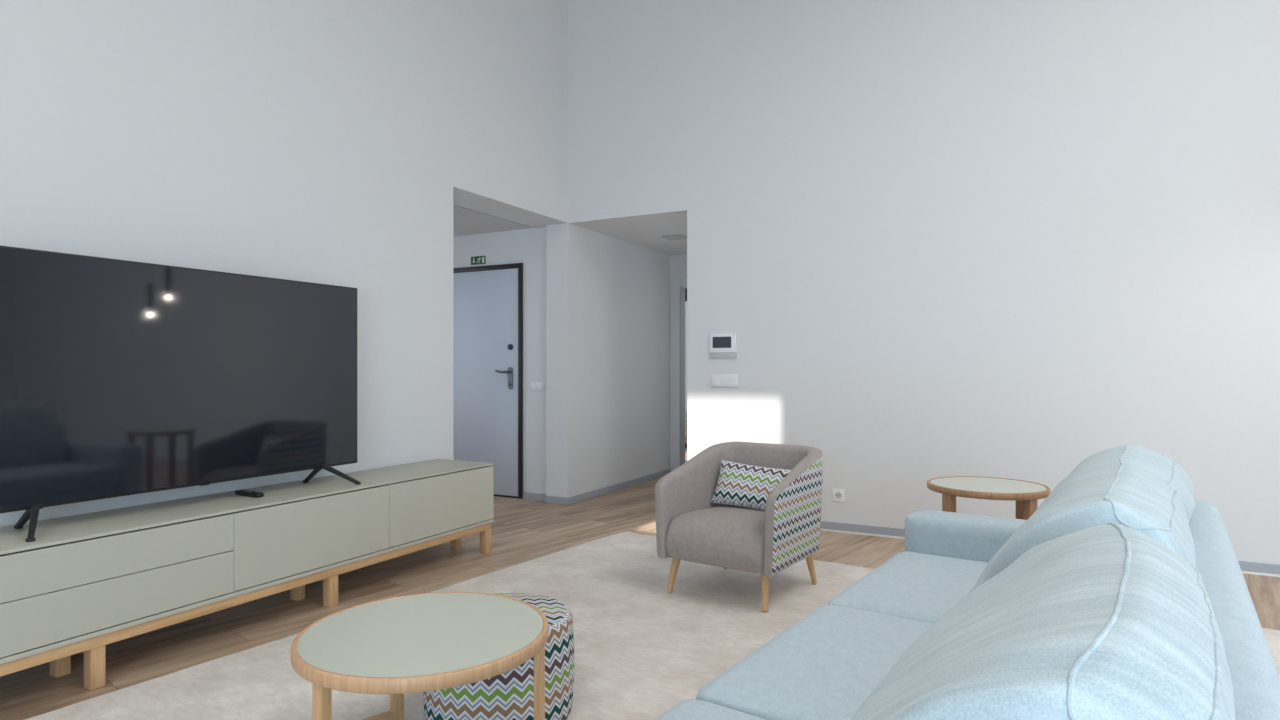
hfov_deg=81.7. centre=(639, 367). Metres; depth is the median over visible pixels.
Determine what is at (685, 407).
shrub
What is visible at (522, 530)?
floor
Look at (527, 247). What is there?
wall
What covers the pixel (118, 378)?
television
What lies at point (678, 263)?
wall
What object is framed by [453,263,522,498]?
door
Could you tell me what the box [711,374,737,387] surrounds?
wall switch
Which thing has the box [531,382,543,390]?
switch
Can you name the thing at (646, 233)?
ceiling
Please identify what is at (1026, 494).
side table
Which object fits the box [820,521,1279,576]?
baseboard
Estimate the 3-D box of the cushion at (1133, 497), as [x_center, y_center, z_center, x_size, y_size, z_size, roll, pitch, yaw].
[0.921,0.454,1.577,0.419,0.479,0.729,0,0,36]
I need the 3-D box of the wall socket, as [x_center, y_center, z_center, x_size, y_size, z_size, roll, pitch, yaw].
[1.378,0.885,5.137,0.084,0.088,0.012,0,0,27]
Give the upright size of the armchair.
0.717 m
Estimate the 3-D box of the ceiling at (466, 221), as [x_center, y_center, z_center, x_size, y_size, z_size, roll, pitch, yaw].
[-2.577,-1.245,5.430,2.819,0.070,3.260,0,0,27]
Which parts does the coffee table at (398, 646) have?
leg, rail, leg, panel, leg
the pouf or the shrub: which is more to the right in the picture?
the shrub
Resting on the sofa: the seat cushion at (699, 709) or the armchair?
the seat cushion at (699, 709)
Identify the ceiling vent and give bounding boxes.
[661,235,686,239]
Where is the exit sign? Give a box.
[471,256,485,264]
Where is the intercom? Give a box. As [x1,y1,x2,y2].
[710,333,736,357]
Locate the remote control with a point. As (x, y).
(249, 493)
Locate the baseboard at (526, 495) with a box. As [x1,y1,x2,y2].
[523,492,545,500]
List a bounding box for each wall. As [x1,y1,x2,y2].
[0,0,669,526]
[453,227,545,493]
[568,0,1279,564]
[670,254,686,471]
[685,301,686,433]
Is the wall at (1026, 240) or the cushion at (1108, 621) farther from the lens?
the wall at (1026, 240)
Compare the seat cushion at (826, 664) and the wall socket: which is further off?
the wall socket
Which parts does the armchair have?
leg, seat, leg, leg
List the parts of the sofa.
arm, frame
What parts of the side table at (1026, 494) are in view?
leg, panel, leg, leg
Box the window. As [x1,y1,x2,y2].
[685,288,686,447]
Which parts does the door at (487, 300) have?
lever, handle plate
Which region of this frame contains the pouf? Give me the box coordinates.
[423,593,573,719]
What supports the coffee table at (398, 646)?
on the rug
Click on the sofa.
(1124, 595)
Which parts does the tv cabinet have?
leg, leg, drawer, drawer, rail, panel, leg, door, leg, door, leg, leg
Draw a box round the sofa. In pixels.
[655,445,1279,719]
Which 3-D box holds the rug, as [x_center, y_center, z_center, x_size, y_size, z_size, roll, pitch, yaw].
[0.536,1.132,2.504,4.007,0.014,3.618,0,0,34]
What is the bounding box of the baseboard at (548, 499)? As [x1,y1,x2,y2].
[545,495,567,504]
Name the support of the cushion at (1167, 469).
on the sofa
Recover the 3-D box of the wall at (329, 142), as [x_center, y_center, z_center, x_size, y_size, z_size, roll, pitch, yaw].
[-2.236,-1.235,3.416,0.382,4.750,10.400,0,0,27]
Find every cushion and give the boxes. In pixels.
[655,699,765,719]
[696,605,933,719]
[711,460,790,510]
[828,551,988,623]
[850,524,1234,719]
[967,465,1196,594]
[1038,445,1195,521]
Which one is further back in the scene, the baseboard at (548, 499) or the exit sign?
the exit sign
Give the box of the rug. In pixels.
[25,531,1279,719]
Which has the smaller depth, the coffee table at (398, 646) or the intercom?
the coffee table at (398, 646)
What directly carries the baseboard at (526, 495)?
attached to the wall at (527, 247)
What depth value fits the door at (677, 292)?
7.91 m
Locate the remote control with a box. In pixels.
[235,490,263,497]
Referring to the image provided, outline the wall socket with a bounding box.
[832,489,844,501]
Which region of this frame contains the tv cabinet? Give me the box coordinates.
[0,459,493,689]
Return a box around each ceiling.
[453,204,545,235]
[582,216,686,254]
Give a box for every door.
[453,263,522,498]
[671,279,686,470]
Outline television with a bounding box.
[0,245,360,541]
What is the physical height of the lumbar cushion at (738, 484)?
0.243 m
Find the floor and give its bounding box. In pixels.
[0,448,1279,719]
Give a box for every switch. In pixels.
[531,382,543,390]
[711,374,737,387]
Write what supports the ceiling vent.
in the ceiling at (646, 233)
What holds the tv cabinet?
on the floor
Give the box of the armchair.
[655,441,822,611]
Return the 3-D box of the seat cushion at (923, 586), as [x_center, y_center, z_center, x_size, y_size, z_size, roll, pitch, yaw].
[1.124,0.777,2.332,0.846,0.178,0.784,0,0,36]
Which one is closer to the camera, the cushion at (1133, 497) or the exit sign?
the cushion at (1133, 497)
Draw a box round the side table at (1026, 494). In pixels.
[927,476,1050,519]
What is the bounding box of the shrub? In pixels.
[685,407,686,441]
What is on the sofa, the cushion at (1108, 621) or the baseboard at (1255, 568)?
the cushion at (1108, 621)
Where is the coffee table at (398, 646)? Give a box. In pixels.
[291,592,547,719]

